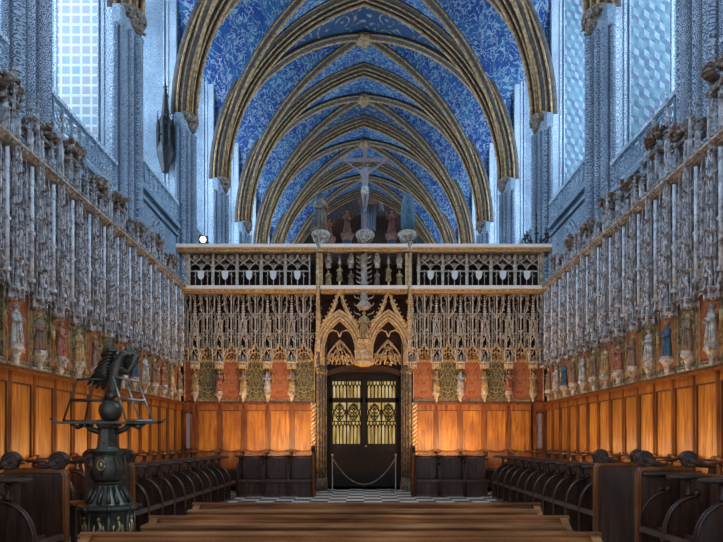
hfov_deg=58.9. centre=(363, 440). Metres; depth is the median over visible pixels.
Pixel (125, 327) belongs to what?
canopy
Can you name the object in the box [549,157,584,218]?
gallery balustrade
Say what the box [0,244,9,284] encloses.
hood
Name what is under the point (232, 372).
painting
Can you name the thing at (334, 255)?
trim
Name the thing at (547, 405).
stall
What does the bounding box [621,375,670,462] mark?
stall
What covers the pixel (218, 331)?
canopy
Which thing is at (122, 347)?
niche statue
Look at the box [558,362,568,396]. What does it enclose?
niche statue
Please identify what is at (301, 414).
stall
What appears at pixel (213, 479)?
stall
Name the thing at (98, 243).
canopy
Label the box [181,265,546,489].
screen
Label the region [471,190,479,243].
wall
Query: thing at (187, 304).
wall
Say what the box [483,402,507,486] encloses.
stall
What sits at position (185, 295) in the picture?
canopy
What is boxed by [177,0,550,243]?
ceiling
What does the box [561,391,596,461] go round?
stall
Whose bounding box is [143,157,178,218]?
gallery balustrade
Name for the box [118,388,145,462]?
stall
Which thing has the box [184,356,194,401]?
painting
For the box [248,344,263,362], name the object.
hood
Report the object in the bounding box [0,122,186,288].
trim
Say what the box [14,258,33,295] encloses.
hood
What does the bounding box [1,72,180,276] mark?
wall
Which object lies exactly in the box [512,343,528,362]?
hood
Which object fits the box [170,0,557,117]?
arch
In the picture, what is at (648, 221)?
canopy
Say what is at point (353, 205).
wall
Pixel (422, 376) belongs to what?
painting
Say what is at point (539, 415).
framed plaque
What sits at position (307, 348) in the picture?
hood
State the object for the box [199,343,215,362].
hood
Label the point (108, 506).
lectern
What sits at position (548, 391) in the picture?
niche statue
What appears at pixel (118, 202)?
canopy
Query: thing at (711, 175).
canopy
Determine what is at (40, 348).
niche statue
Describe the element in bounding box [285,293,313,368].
canopy
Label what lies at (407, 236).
pedestal
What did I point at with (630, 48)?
wall
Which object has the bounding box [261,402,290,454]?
stall
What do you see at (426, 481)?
stall
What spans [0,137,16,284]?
canopy
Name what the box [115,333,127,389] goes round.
painting
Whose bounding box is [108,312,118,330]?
hood
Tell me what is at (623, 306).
hood
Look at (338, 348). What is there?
surround
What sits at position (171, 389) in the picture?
niche statue
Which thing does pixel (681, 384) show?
stall
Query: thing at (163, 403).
stall
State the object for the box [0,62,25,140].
canopy
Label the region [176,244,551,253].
crown molding
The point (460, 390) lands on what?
niche statue
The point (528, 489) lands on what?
stall
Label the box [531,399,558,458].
stall
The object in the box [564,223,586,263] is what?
canopy
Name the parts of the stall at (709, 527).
armrest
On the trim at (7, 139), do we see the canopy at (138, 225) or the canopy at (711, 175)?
the canopy at (138, 225)
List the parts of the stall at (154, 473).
folding seat, armrest, rail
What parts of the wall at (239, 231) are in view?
frame moulding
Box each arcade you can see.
[186,254,213,284]
[210,254,237,284]
[235,254,261,284]
[259,254,285,284]
[283,254,309,284]
[417,254,441,284]
[441,254,465,284]
[465,254,489,284]
[489,254,514,284]
[513,254,538,284]
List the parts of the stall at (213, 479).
armrest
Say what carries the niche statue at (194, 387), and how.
on the stall at (206, 413)
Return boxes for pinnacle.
[539,252,544,284]
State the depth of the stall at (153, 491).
9.96 m
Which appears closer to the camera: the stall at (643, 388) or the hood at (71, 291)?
the hood at (71, 291)
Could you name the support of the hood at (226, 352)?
attached to the canopy at (218, 331)
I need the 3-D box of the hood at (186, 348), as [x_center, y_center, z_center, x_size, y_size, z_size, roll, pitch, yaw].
[-5.100,-2.506,18.084,0.504,0.593,0.091,0,0,0]
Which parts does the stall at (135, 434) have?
panel, cornice, seat, armrest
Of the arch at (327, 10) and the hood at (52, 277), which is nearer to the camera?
the hood at (52, 277)
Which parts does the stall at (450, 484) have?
armrest, folding seat, rail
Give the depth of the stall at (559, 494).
10.59 m
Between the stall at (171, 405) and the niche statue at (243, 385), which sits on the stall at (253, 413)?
the niche statue at (243, 385)
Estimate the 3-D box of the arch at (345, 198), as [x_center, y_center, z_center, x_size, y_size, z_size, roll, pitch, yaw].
[0.000,-21.982,70.100,18.980,12.209,1.544,0,0,0]
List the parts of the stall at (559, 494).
rail, armrest, folding seat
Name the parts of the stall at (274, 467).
armrest, rail, folding seat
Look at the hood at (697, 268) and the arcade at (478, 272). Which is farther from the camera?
the arcade at (478, 272)
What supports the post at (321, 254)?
on the crown molding at (190, 289)
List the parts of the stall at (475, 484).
armrest, folding seat, rail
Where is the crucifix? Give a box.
[342,147,387,228]
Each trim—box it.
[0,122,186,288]
[77,518,78,533]
[176,249,551,264]
[541,125,722,288]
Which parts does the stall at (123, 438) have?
panel, panel frame, cornice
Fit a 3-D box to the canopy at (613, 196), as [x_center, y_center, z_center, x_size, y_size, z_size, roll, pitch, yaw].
[5.289,-4.961,13.614,0.573,1.242,0.683,0,0,-39]
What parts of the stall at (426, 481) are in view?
folding seat, rail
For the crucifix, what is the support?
on the pedestal at (364, 236)
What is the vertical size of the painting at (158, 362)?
1.300 m
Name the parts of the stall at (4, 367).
panel, panel frame, cornice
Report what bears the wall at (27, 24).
on the floor
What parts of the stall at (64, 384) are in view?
panel, panel frame, cornice, seat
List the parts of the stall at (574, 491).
rail, armrest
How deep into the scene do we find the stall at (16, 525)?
6.10 m
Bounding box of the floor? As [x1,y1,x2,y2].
[77,489,577,541]
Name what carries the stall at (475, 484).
on the floor
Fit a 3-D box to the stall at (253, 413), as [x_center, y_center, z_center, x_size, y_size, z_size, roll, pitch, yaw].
[-3.127,0.080,17.817,0.767,2.360,0.686,0,0,0]
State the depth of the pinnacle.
18.03 m
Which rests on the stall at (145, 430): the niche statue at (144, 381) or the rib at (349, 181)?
the niche statue at (144, 381)
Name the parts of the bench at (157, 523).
leg, rail, leg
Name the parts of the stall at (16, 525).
armrest, folding seat, rail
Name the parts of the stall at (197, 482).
folding seat, armrest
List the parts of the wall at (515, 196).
frame moulding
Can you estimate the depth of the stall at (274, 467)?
16.30 m
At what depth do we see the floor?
15.58 m
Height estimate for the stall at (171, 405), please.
2.360 m
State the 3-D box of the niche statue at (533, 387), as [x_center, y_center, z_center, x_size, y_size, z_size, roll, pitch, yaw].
[4.754,-1.546,18.014,0.237,0.892,0.219,0,0,-22]
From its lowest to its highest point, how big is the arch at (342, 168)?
12.209 m
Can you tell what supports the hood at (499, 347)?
attached to the canopy at (484, 331)
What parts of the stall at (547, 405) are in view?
panel frame, panel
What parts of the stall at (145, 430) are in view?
panel, panel frame, cornice, seat, armrest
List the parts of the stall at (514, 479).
armrest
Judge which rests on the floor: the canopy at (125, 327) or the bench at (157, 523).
the bench at (157, 523)
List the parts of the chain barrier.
post, chain, post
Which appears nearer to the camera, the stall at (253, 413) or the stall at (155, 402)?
the stall at (155, 402)
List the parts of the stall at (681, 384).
seat, cornice, panel frame, panel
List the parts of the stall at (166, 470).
folding seat, armrest, rail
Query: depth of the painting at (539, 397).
18.16 m
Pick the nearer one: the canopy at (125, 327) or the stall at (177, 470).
the stall at (177, 470)
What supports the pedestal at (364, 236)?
on the trim at (334, 255)
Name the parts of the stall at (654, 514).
edge moulding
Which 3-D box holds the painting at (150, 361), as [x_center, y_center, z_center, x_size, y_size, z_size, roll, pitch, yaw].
[-5.182,-1.770,15.720,0.075,1.300,0.610,0,0,0]
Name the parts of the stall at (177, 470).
folding seat, armrest, rail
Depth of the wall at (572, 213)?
27.43 m
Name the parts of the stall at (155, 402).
panel, panel frame, cornice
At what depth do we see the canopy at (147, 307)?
14.73 m
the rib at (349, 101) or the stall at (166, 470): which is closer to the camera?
the stall at (166, 470)
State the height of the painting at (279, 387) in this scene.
1.300 m
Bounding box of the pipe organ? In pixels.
[305,197,424,243]
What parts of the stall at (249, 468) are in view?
armrest, rail, folding seat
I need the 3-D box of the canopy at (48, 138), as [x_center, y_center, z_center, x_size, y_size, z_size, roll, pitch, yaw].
[-5.285,-4.911,10.409,0.594,1.142,0.689,0,0,0]
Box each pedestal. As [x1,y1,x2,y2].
[88,448,127,481]
[311,229,329,248]
[356,229,373,243]
[398,229,416,248]
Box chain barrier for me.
[328,454,399,491]
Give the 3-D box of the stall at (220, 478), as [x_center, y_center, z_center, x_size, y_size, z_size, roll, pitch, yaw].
[-3.448,0.877,14.658,0.627,1.045,0.758,0,0,0]
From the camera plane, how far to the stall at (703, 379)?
9.68 m
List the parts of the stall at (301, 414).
cornice, seat, panel frame, panel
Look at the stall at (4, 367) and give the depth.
9.14 m
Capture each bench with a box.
[78,532,602,541]
[140,515,572,531]
[187,503,542,514]
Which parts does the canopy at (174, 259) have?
foliage crown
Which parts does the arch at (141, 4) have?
moulding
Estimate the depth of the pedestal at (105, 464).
7.44 m
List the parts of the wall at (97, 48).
frame moulding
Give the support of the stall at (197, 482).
on the floor
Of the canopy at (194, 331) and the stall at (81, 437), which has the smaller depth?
the stall at (81, 437)
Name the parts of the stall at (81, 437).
panel, panel frame, cornice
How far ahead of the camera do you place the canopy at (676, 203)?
10.49 m
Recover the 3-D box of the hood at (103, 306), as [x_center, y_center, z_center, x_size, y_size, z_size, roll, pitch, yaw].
[-5.114,-2.506,12.320,0.091,0.593,0.504,0,0,0]
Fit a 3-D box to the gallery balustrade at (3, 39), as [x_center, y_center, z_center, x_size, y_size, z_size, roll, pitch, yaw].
[-9.000,-9.540,12.950,0.180,1.080,6.370,0,0,0]
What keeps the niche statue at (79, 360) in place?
on the stall at (81, 437)
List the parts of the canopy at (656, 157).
foliage crown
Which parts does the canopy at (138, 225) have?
foliage crown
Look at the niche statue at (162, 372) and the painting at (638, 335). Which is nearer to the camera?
the painting at (638, 335)
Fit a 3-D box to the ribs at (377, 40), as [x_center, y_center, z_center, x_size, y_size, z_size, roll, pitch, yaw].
[-0.001,-21.786,43.350,18.243,11.809,8.106,0,0,0]
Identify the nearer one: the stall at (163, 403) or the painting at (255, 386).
the stall at (163, 403)
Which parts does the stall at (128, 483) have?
edge moulding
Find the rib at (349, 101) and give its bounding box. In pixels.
[263,93,464,243]
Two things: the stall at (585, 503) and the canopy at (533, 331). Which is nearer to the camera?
the stall at (585, 503)
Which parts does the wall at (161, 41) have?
frame moulding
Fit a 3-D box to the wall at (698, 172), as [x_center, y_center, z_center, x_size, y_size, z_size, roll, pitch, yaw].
[5.565,-1.410,12.730,0.630,5.620,13.740,0,0,0]
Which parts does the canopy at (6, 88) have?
foliage crown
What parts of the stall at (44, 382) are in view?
panel, panel frame, cornice, seat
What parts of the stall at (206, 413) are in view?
cornice, seat, panel frame, panel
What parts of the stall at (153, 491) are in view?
folding seat, armrest, rail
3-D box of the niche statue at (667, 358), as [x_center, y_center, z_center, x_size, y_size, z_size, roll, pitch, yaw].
[5.024,-1.546,10.633,0.220,0.892,0.248,0,0,-13]
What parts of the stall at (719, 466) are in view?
armrest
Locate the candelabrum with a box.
[522,213,549,243]
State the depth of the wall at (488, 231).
46.55 m
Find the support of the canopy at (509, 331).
attached to the screen
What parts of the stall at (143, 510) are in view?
rail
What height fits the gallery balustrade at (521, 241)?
1.080 m
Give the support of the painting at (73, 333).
attached to the wall at (187, 304)
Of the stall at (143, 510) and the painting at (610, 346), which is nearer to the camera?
the stall at (143, 510)
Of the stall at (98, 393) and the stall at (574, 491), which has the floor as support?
the stall at (574, 491)
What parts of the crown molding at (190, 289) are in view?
moulding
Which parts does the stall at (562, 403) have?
cornice, panel frame, panel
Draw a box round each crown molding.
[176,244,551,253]
[182,285,545,293]
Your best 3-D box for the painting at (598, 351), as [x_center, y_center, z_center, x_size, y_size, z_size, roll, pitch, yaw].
[5.182,-1.770,14.360,0.075,1.300,0.610,0,0,0]
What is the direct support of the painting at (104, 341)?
attached to the wall at (187, 304)
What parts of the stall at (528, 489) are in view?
rail, armrest, folding seat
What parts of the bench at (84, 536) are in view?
leg, leg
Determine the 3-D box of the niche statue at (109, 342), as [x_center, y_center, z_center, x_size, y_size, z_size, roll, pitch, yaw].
[-5.046,-1.546,12.664,0.263,0.892,0.342,0,0,14]
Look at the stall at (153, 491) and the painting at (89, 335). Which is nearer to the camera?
the stall at (153, 491)
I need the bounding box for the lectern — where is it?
[50,344,165,538]
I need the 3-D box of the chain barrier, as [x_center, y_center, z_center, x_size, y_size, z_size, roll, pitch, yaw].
[0.000,0.875,17.600,2.000,1.050,0.247,0,0,0]
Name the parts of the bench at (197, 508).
leg, rail, leg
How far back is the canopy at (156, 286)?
15.38 m
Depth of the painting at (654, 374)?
11.51 m
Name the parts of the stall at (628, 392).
seat, cornice, panel frame, panel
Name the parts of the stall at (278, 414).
cornice, seat, panel frame, panel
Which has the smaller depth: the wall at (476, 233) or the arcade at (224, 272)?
the arcade at (224, 272)
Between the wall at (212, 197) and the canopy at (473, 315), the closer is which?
the canopy at (473, 315)
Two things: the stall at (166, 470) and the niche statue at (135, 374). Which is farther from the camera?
the niche statue at (135, 374)
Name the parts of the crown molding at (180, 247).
moulding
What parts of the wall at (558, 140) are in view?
frame moulding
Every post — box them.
[182,252,190,283]
[320,253,322,284]
[405,253,407,284]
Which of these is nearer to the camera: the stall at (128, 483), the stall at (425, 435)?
the stall at (128, 483)
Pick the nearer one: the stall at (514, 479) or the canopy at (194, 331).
the stall at (514, 479)
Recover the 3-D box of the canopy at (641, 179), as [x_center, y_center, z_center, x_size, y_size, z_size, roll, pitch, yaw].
[5.254,-4.861,12.442,0.588,1.042,0.725,0,0,0]
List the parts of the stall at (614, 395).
cornice, panel frame, panel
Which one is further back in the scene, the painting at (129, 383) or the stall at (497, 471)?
the stall at (497, 471)
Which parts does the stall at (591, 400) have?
armrest, cornice, seat, panel frame, panel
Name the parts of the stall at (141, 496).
armrest, rail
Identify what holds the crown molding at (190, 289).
attached to the screen
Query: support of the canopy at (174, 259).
on the trim at (7, 139)
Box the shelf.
[50,418,165,434]
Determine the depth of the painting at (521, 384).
18.16 m
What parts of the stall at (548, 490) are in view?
rail, armrest, folding seat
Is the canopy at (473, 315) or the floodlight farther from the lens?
the floodlight
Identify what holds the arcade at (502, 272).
on the crown molding at (190, 289)
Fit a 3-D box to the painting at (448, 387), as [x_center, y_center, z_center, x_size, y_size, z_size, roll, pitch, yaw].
[2.380,-1.770,18.152,0.610,1.300,0.075,0,0,0]
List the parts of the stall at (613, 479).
edge moulding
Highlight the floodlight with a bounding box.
[199,236,207,243]
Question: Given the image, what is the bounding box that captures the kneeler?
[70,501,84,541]
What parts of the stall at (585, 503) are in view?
rail, armrest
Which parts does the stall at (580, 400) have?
cornice, seat, panel frame, panel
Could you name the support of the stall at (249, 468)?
on the floor
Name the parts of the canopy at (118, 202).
foliage crown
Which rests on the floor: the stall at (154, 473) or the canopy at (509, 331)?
the stall at (154, 473)
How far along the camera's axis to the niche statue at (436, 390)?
17.96 m
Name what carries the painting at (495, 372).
attached to the screen
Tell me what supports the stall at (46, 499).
on the floor
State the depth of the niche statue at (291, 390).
17.96 m
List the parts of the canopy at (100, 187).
foliage crown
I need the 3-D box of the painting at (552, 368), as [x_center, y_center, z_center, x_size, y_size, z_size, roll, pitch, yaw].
[5.182,-1.770,17.760,0.075,1.300,0.610,0,0,0]
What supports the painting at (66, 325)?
attached to the wall at (187, 304)
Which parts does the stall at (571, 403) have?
panel frame, panel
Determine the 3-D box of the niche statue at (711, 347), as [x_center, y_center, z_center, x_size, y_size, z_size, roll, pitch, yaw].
[5.046,-1.546,9.257,0.263,0.892,0.342,0,0,10]
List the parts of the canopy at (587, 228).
foliage crown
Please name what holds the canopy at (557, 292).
attached to the wall at (698, 172)
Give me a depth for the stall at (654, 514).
7.31 m
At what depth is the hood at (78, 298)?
11.78 m
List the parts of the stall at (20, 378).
panel, panel frame, cornice, seat, armrest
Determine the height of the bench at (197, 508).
0.819 m
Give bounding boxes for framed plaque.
[185,412,191,449]
[536,412,542,449]
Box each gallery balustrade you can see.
[0,30,9,68]
[52,89,117,183]
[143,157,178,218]
[197,226,210,243]
[517,226,530,243]
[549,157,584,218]
[610,89,675,183]
[718,35,722,44]
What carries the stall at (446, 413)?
on the floor
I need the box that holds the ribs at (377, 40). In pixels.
[246,31,481,219]
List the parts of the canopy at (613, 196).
foliage crown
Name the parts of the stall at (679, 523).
rail, armrest, folding seat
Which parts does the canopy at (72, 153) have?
foliage crown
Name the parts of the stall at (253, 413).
cornice, seat, panel frame, panel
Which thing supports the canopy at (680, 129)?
on the trim at (716, 140)
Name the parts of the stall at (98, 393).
panel, panel frame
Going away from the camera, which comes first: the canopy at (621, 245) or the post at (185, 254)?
the canopy at (621, 245)
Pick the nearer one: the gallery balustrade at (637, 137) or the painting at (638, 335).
the painting at (638, 335)
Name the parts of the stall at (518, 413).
cornice, panel, seat, panel frame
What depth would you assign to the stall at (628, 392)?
12.43 m
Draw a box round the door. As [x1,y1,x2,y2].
[327,372,400,488]
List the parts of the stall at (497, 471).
armrest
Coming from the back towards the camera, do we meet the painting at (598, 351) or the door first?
the door
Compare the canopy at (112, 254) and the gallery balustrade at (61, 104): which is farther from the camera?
the gallery balustrade at (61, 104)
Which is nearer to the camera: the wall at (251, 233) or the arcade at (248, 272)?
the arcade at (248, 272)
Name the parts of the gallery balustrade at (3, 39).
rail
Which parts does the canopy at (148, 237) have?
foliage crown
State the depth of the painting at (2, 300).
9.16 m
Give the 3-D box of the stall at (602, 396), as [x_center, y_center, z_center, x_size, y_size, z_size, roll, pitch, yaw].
[4.847,0.080,13.747,0.686,2.360,0.767,0,0,0]
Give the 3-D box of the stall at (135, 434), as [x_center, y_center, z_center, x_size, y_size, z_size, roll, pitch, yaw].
[-4.847,0.080,14.293,0.686,2.360,0.767,0,0,0]
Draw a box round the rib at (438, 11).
[216,0,512,176]
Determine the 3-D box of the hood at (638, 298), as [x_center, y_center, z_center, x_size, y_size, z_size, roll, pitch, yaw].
[5.114,-2.506,11.640,0.091,0.593,0.504,0,0,0]
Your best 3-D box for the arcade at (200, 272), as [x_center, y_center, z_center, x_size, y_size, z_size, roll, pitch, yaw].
[-4.617,-4.797,18.062,0.759,0.973,0.154,0,0,0]
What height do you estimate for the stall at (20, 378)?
2.360 m
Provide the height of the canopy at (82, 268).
2.945 m
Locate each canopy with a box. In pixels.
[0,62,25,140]
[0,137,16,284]
[3,67,40,302]
[21,95,61,169]
[28,93,61,311]
[50,154,79,319]
[55,112,86,193]
[69,160,95,326]
[81,158,108,213]
[86,176,110,333]
[101,167,123,339]
[103,173,130,232]
[114,214,134,344]
[126,208,148,246]
[127,225,145,348]
[138,227,155,352]
[141,223,164,263]
[148,216,164,356]
[156,79,174,173]
[157,225,172,360]
[163,245,178,272]
[165,259,179,363]
[173,261,186,366]
[183,294,193,362]
[187,294,217,368]
[211,293,241,368]
[236,293,265,368]
[260,293,289,368]
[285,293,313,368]
[406,293,433,368]
[430,293,457,368]
[454,293,481,368]
[478,293,506,368]
[502,294,530,368]
[526,294,543,369]
[538,276,550,369]
[544,267,558,366]
[549,245,564,275]
[551,234,569,363]
[559,225,575,360]
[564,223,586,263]
[567,234,585,356]
[576,235,596,352]
[579,209,601,246]
[587,225,611,348]
[597,173,624,232]
[598,181,625,344]
[610,190,636,339]
[620,158,646,212]
[624,176,658,333]
[640,171,675,326]
[643,92,674,189]
[657,115,698,319]
[666,95,706,169]
[677,93,717,311]
[699,98,722,302]
[700,32,722,140]
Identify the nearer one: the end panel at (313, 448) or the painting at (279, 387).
the end panel at (313, 448)
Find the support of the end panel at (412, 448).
on the floor
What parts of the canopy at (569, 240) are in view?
foliage crown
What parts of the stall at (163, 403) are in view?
panel, panel frame, cornice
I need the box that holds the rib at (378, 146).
[278,138,449,243]
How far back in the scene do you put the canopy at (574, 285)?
15.32 m
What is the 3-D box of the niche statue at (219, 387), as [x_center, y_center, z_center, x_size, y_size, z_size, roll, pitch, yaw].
[-4.080,-1.546,18.027,0.342,0.892,0.281,0,0,0]
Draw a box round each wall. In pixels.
[0,0,51,152]
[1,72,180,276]
[3,151,189,354]
[52,0,146,235]
[141,0,198,283]
[194,81,230,243]
[227,143,252,243]
[248,190,256,243]
[303,197,415,243]
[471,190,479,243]
[475,143,500,243]
[497,81,533,243]
[529,0,586,283]
[538,172,705,353]
[547,101,717,276]
[581,0,675,238]
[676,0,722,152]
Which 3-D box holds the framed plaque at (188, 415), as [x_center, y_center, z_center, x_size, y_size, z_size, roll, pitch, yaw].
[-4.930,-0.285,17.995,0.180,1.070,0.070,0,0,0]
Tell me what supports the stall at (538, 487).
on the floor
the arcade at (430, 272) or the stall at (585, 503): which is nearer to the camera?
the stall at (585, 503)
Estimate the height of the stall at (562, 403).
2.360 m
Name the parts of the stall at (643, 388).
armrest, cornice, panel frame, panel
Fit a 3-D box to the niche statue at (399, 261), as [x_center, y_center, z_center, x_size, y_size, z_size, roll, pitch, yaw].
[1.000,-4.851,18.077,0.192,1.022,0.193,0,0,0]
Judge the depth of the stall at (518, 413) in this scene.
18.12 m
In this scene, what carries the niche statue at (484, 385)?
on the stall at (494, 413)
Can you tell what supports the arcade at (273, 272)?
on the crown molding at (190, 289)
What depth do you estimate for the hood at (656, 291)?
11.10 m
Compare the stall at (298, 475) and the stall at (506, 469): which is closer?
the stall at (506, 469)
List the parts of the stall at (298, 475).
armrest, rail, folding seat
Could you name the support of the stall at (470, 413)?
on the floor
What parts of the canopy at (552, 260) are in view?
foliage crown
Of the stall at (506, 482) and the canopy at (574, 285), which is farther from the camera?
the canopy at (574, 285)
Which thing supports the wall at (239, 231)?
on the floor
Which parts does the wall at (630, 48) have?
frame moulding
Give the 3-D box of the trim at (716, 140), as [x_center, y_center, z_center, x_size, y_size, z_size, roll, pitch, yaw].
[5.438,-4.329,11.994,0.984,0.227,12.268,0,0,0]
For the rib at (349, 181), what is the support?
attached to the ceiling
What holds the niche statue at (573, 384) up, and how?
on the stall at (580, 400)
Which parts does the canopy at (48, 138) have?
foliage crown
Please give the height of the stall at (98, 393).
2.360 m
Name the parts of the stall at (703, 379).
armrest, cornice, panel frame, seat, panel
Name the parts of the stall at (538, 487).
rail, armrest, folding seat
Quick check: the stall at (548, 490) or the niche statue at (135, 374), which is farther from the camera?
the niche statue at (135, 374)
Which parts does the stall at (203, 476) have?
armrest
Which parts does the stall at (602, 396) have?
armrest, cornice, panel frame, panel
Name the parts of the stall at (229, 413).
cornice, seat, panel frame, seat, panel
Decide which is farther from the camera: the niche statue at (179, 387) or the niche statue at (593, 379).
the niche statue at (179, 387)
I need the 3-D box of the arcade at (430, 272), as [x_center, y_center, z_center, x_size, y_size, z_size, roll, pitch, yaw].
[1.863,-4.797,18.062,0.759,0.973,0.154,0,0,0]
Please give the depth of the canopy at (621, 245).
12.57 m
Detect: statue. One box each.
[1,303,24,364]
[32,313,49,369]
[49,321,67,374]
[72,328,85,377]
[89,335,100,373]
[100,340,111,357]
[120,345,128,387]
[130,351,139,390]
[138,354,149,392]
[150,358,159,394]
[157,362,167,396]
[167,365,175,398]
[175,368,183,400]
[190,370,198,401]
[214,370,225,401]
[239,370,247,401]
[262,370,273,401]
[287,370,295,401]
[312,192,328,230]
[325,253,331,284]
[336,254,342,280]
[347,253,353,284]
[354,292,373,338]
[374,253,380,284]
[385,254,391,280]
[396,253,402,284]
[401,193,414,230]
[432,370,440,401]
[454,370,465,401]
[480,370,488,401]
[502,370,513,401]
[529,370,537,401]
[544,368,552,400]
[552,365,561,398]
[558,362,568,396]
[568,358,577,394]
[578,354,589,392]
[588,350,598,390]
[599,345,610,387]
[611,340,627,384]
[626,335,638,381]
[642,328,659,378]
[659,321,674,374]
[680,313,695,369]
[703,303,722,364]
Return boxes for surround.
[311,253,416,490]
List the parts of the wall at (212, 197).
frame moulding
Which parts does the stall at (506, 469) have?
armrest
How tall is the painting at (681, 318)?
1.300 m
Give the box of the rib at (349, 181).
[293,174,435,243]
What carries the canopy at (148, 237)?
on the trim at (7, 139)
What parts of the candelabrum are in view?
arm, stem, arm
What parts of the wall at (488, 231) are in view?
frame moulding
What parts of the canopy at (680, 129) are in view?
foliage crown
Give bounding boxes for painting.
[0,273,5,362]
[5,276,30,368]
[29,288,51,372]
[51,296,70,376]
[70,304,87,380]
[87,318,101,380]
[102,324,114,346]
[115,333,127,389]
[127,337,138,391]
[138,346,148,393]
[148,350,157,395]
[157,354,165,397]
[166,357,173,399]
[173,361,180,400]
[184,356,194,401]
[197,356,218,401]
[221,356,242,401]
[245,356,266,401]
[269,356,290,401]
[293,356,314,401]
[413,356,434,401]
[437,356,458,401]
[461,356,482,401]
[485,356,506,401]
[509,356,530,401]
[533,356,543,401]
[547,361,554,400]
[554,357,561,399]
[562,348,570,397]
[570,350,579,395]
[579,346,589,393]
[589,341,600,391]
[600,325,612,389]
[612,324,625,386]
[626,319,640,383]
[640,304,657,380]
[657,296,676,376]
[676,288,698,372]
[697,276,722,368]
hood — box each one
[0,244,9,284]
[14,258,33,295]
[38,275,54,305]
[59,283,73,313]
[77,297,90,320]
[94,305,105,327]
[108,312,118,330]
[183,345,191,362]
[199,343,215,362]
[224,343,239,362]
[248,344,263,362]
[271,343,287,361]
[295,343,312,361]
[416,343,432,361]
[440,343,456,361]
[464,343,479,362]
[488,343,503,362]
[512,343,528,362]
[609,310,619,330]
[622,305,633,327]
[637,297,650,320]
[654,283,668,313]
[673,275,689,305]
[694,258,713,295]
[718,258,722,281]
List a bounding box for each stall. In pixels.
[0,362,25,474]
[0,451,70,541]
[0,475,64,541]
[9,365,47,467]
[33,370,81,517]
[54,375,84,500]
[68,449,135,501]
[73,380,90,473]
[90,384,105,448]
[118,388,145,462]
[127,468,147,515]
[130,391,156,461]
[133,462,173,514]
[134,465,161,531]
[141,393,166,460]
[146,461,184,514]
[150,395,174,459]
[157,460,193,514]
[160,397,182,459]
[168,399,189,458]
[168,459,202,514]
[176,401,196,457]
[179,458,210,502]
[188,458,217,502]
[189,457,223,502]
[191,402,218,456]
[200,456,229,502]
[210,456,235,500]
[212,402,242,486]
[235,455,262,496]
[237,402,266,454]
[260,455,287,496]
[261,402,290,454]
[284,455,311,496]
[286,402,311,454]
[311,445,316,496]
[409,402,434,454]
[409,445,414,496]
[410,455,438,496]
[434,402,459,454]
[435,455,463,496]
[459,402,485,478]
[460,455,489,496]
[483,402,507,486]
[492,455,517,499]
[497,456,527,502]
[503,457,538,502]
[507,402,531,462]
[509,457,536,502]
[516,458,548,502]
[524,459,559,502]
[526,401,550,457]
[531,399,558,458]
[533,460,570,510]
[538,397,566,459]
[542,461,580,514]
[545,396,575,459]
[552,462,594,514]
[553,393,585,460]
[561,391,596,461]
[564,464,593,531]
[571,388,607,461]
[578,465,593,531]
[582,386,621,462]
[592,449,659,541]
[609,379,651,461]
[609,383,635,461]
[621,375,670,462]
[634,450,714,541]
[638,472,718,541]
[654,371,691,464]
[656,365,715,472]
[662,474,722,541]
[678,363,722,473]
[692,478,722,541]
[703,461,722,474]
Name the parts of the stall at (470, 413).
cornice, panel, seat, panel frame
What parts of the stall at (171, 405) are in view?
panel, panel frame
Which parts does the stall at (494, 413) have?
seat, cornice, panel, seat, panel frame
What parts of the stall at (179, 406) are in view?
panel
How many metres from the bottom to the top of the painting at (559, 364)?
1.300 m
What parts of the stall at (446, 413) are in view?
cornice, panel, seat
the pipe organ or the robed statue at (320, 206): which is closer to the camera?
the robed statue at (320, 206)
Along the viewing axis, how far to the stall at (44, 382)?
10.28 m
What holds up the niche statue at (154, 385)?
on the stall at (155, 402)
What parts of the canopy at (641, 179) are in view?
foliage crown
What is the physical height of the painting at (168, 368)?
1.300 m
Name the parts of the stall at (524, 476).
armrest, folding seat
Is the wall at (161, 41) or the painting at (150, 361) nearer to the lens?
the painting at (150, 361)
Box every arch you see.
[107,0,620,14]
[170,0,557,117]
[209,0,518,180]
[234,62,493,222]
[253,114,474,243]
[270,155,457,243]
[289,188,438,243]
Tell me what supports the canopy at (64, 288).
attached to the wall at (187, 304)
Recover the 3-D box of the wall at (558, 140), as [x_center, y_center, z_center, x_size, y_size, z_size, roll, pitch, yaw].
[10.571,-12.350,31.800,4.858,27.500,2.163,0,0,0]
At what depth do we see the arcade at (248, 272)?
18.09 m
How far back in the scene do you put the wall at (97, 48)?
23.44 m
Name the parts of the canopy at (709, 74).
foliage crown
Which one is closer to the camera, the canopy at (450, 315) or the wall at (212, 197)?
the canopy at (450, 315)
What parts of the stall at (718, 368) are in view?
armrest, cornice, seat, panel frame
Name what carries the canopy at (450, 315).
attached to the screen
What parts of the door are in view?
glass pane, glass pane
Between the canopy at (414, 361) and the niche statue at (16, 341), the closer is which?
the niche statue at (16, 341)
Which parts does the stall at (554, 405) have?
panel frame, panel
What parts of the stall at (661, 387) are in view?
cornice, seat, panel frame, panel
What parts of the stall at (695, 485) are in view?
rail, armrest, folding seat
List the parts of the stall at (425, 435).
panel, panel frame, seat, cornice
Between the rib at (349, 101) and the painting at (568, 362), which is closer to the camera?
the painting at (568, 362)
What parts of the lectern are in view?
globe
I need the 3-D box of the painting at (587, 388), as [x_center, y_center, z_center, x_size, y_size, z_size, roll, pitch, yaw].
[5.182,-1.770,15.040,0.075,1.300,0.610,0,0,0]

